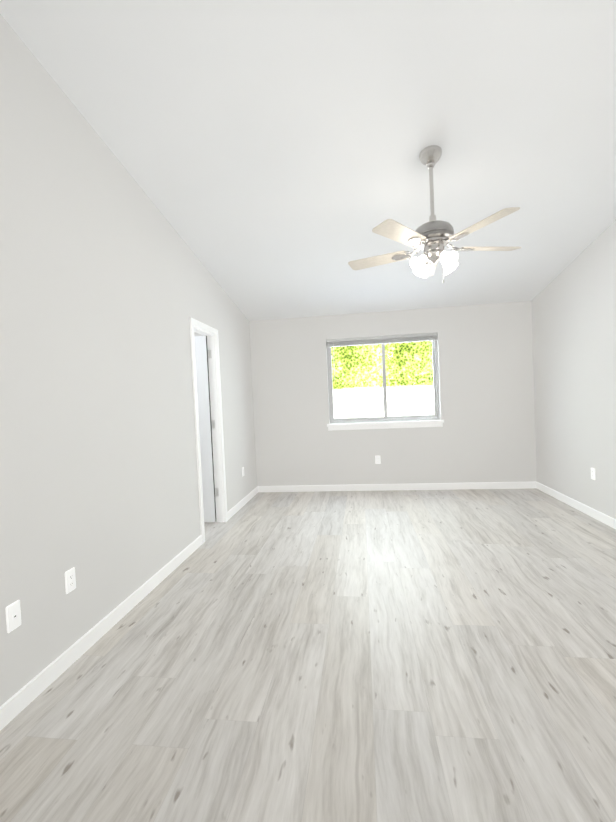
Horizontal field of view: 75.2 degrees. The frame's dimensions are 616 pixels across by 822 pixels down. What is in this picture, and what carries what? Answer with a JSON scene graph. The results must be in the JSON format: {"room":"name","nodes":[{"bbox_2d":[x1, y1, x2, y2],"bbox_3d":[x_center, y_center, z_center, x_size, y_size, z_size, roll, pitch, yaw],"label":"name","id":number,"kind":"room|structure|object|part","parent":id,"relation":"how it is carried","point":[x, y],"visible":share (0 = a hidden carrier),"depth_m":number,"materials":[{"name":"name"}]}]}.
{"room":"empty bedroom","nodes":[
{"label":"empty bedroom","id":0,"kind":"room"},
{"bbox_2d":[0,14,256,705],"bbox_3d":[-1.247,-0.465,2.777,0.120,3.465,6.140,-2,2,8],"label":"wall","id":1,"kind":"structure","parent":0,"point":[109,285],"depth_m":2.25,"materials":[{"name":"paint"}]},
{"bbox_2d":[5,600,20,632],"bbox_3d":[-1.267,0.885,1.725,0.009,0.114,0.070,-2,2,8],"label":"jack","id":2,"kind":"object","parent":1,"relation":"attached to","point":[13,616],"visible":1,"depth_m":1.72,"materials":[{"name":"white plastic"}]},
{"bbox_2d":[65,567,75,593],"bbox_3d":[-1.223,0.874,2.062,0.008,0.114,0.070,-2,2,8],"label":"electrical outlet","id":3,"kind":"object","parent":1,"relation":"attached to","point":[70,582],"visible":1,"depth_m":2.06,"materials":[{"name":"white plastic"}]},
{"bbox_2d":[0,535,202,730],"bbox_3d":[-1.239,1.252,1.801,0.014,0.090,3.852,-2,2,8],"label":"baseboard","id":4,"kind":"structure","parent":1,"relation":"attached to","point":[18,702],"depth_m":2.11,"materials":[{"name":"white"}]},
{"bbox_2d":[194,336,218,521],"bbox_3d":[-1.302,0.210,4.352,0.605,2.012,0.049,-2,2,8],"label":"door","id":5,"kind":"structure","parent":1,"relation":"in","point":[205,424],"depth_m":4.30,"materials":[{"name":"white wood"}]},
{"bbox_3d":[-1.023,0.136,4.331,0.042,1.590,0.013,-2,2,8],"label":"door hinge","id":6,"kind":"part","parent":5,"relation":"part of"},
{"bbox_2d":[189,317,227,542],"bbox_3d":[-1.046,0.179,4.039,0.141,2.091,0.702,-2,2,8],"label":"door frame","id":7,"kind":"structure","parent":1,"relation":"attached to","point":[195,322],"depth_m":4.32,"materials":[{"name":"white"}]},
{"bbox_2d":[227,486,257,519],"bbox_3d":[-0.806,1.142,5.073,0.014,0.090,1.342,-2,2,8],"label":"baseboard","id":8,"kind":"structure","parent":1,"relation":"attached to","point":[236,508],"depth_m":4.95,"materials":[{"name":"white"}]},
{"bbox_2d":[0,488,615,821],"bbox_3d":[-0.008,1.268,2.672,5.540,0.100,6.140,-2,2,8],"label":"floor","id":9,"kind":"structure","parent":0,"point":[395,656],"depth_m":1.83,"materials":[{"name":"grey laminate"}]},
{"bbox_2d":[0,0,615,320],"bbox_3d":[0.618,-1.788,2.486,4.000,1.115,6.140,-2,2,8],"label":"ceiling","id":10,"kind":"structure","parent":0,"point":[266,153],"depth_m":2.44,"materials":[{"name":"paint"}]},
{"bbox_2d":[348,145,521,282],"bbox_3d":[0.844,-1.292,2.703,1.168,0.866,1.132,-2,2,8],"label":"ceiling fan","id":11,"kind":"object","parent":10,"relation":"hanging from","point":[433,237],"visible":1,"depth_m":2.60,"materials":[{"name":"beige wood"}]},
{"bbox_3d":[0.836,-1.188,2.672,0.260,0.114,0.260,-2,2,8],"label":"motor","id":12,"kind":"part","parent":11,"relation":"part of","materials":[{"name":"silver metal"}]},
{"bbox_2d":[249,301,536,485],"bbox_3d":[1.091,-0.158,5.516,3.760,2.490,0.120,-2,2,8],"label":"wall","id":13,"kind":"structure","parent":0,"point":[485,432],"depth_m":5.42,"materials":[{"name":"paint"}]},
{"bbox_2d":[375,456,380,463],"bbox_3d":[0.961,0.670,5.496,0.070,0.114,0.008,-2,2,8],"label":"electrical outlet","id":14,"kind":"object","parent":13,"relation":"attached to","point":[377,460],"visible":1,"depth_m":5.50,"materials":[{"name":"white plastic"}]},
{"bbox_2d":[326,336,439,423],"bbox_3d":[1.022,-0.435,5.504,1.500,1.180,0.113,-2,2,8],"label":"window","id":15,"kind":"structure","parent":13,"relation":"in","point":[383,341],"depth_m":5.51,"materials":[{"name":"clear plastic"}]},
{"bbox_2d":[326,332,436,342],"bbox_3d":[0.995,-1.002,5.470,1.492,0.038,0.045,-2,2,8],"label":"blind headrail","id":16,"kind":"object","parent":15,"relation":"attached to","point":[382,337],"visible":0.86,"depth_m":5.45,"materials":[{"name":"grey"}]},
{"bbox_3d":[1.027,-0.442,5.538,1.436,1.103,0.036,-2,2,8],"label":"window sash","id":17,"kind":"part","parent":15,"relation":"part of","materials":[{"name":"white plastic"}]},
{"bbox_2d":[327,420,443,430],"bbox_3d":[1.046,0.196,5.486,1.570,0.089,0.085,-2,2,8],"label":"window sill","id":18,"kind":"structure","parent":13,"relation":"attached to","point":[388,425],"depth_m":5.45,"materials":[{"name":"white"}]},
{"bbox_2d":[258,481,535,491],"bbox_3d":[1.136,1.043,5.483,3.760,0.090,0.014,-2,2,8],"label":"baseboard","id":19,"kind":"structure","parent":13,"relation":"attached to","point":[418,486],"depth_m":5.46,"materials":[{"name":"white"}]},
{"bbox_2d":[532,220,615,518],"bbox_3d":[2.595,-0.623,2.263,0.120,3.465,6.140,-2,2,8],"label":"wall","id":20,"kind":"structure","parent":0,"point":[574,329],"depth_m":4.11,"materials":[{"name":"paint"}]},
{"bbox_2d":[536,481,615,528],"bbox_3d":[2.605,1.065,2.319,0.014,0.090,5.900,-2,2,8],"label":"baseboard","id":21,"kind":"structure","parent":20,"relation":"attached to","point":[594,513],"depth_m":4.19,"materials":[{"name":"white"}]},
{"bbox_2d":[591,468,594,479],"bbox_3d":[2.807,0.620,3.942,0.008,0.114,0.070,-2,2,8],"label":"electrical outlet","id":22,"kind":"object","parent":20,"relation":"attached to","point":[593,473],"visible":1,"depth_m":3.93,"materials":[{"name":"white plastic"}]},
{"label":"outside","id":23,"kind":"structure","parent":0,"visible":0},
{"bbox_2d":[331,341,434,418],"bbox_3d":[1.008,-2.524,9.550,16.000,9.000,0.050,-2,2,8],"label":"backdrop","id":24,"kind":"structure","parent":23,"point":[396,352],"depth_m":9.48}
]}

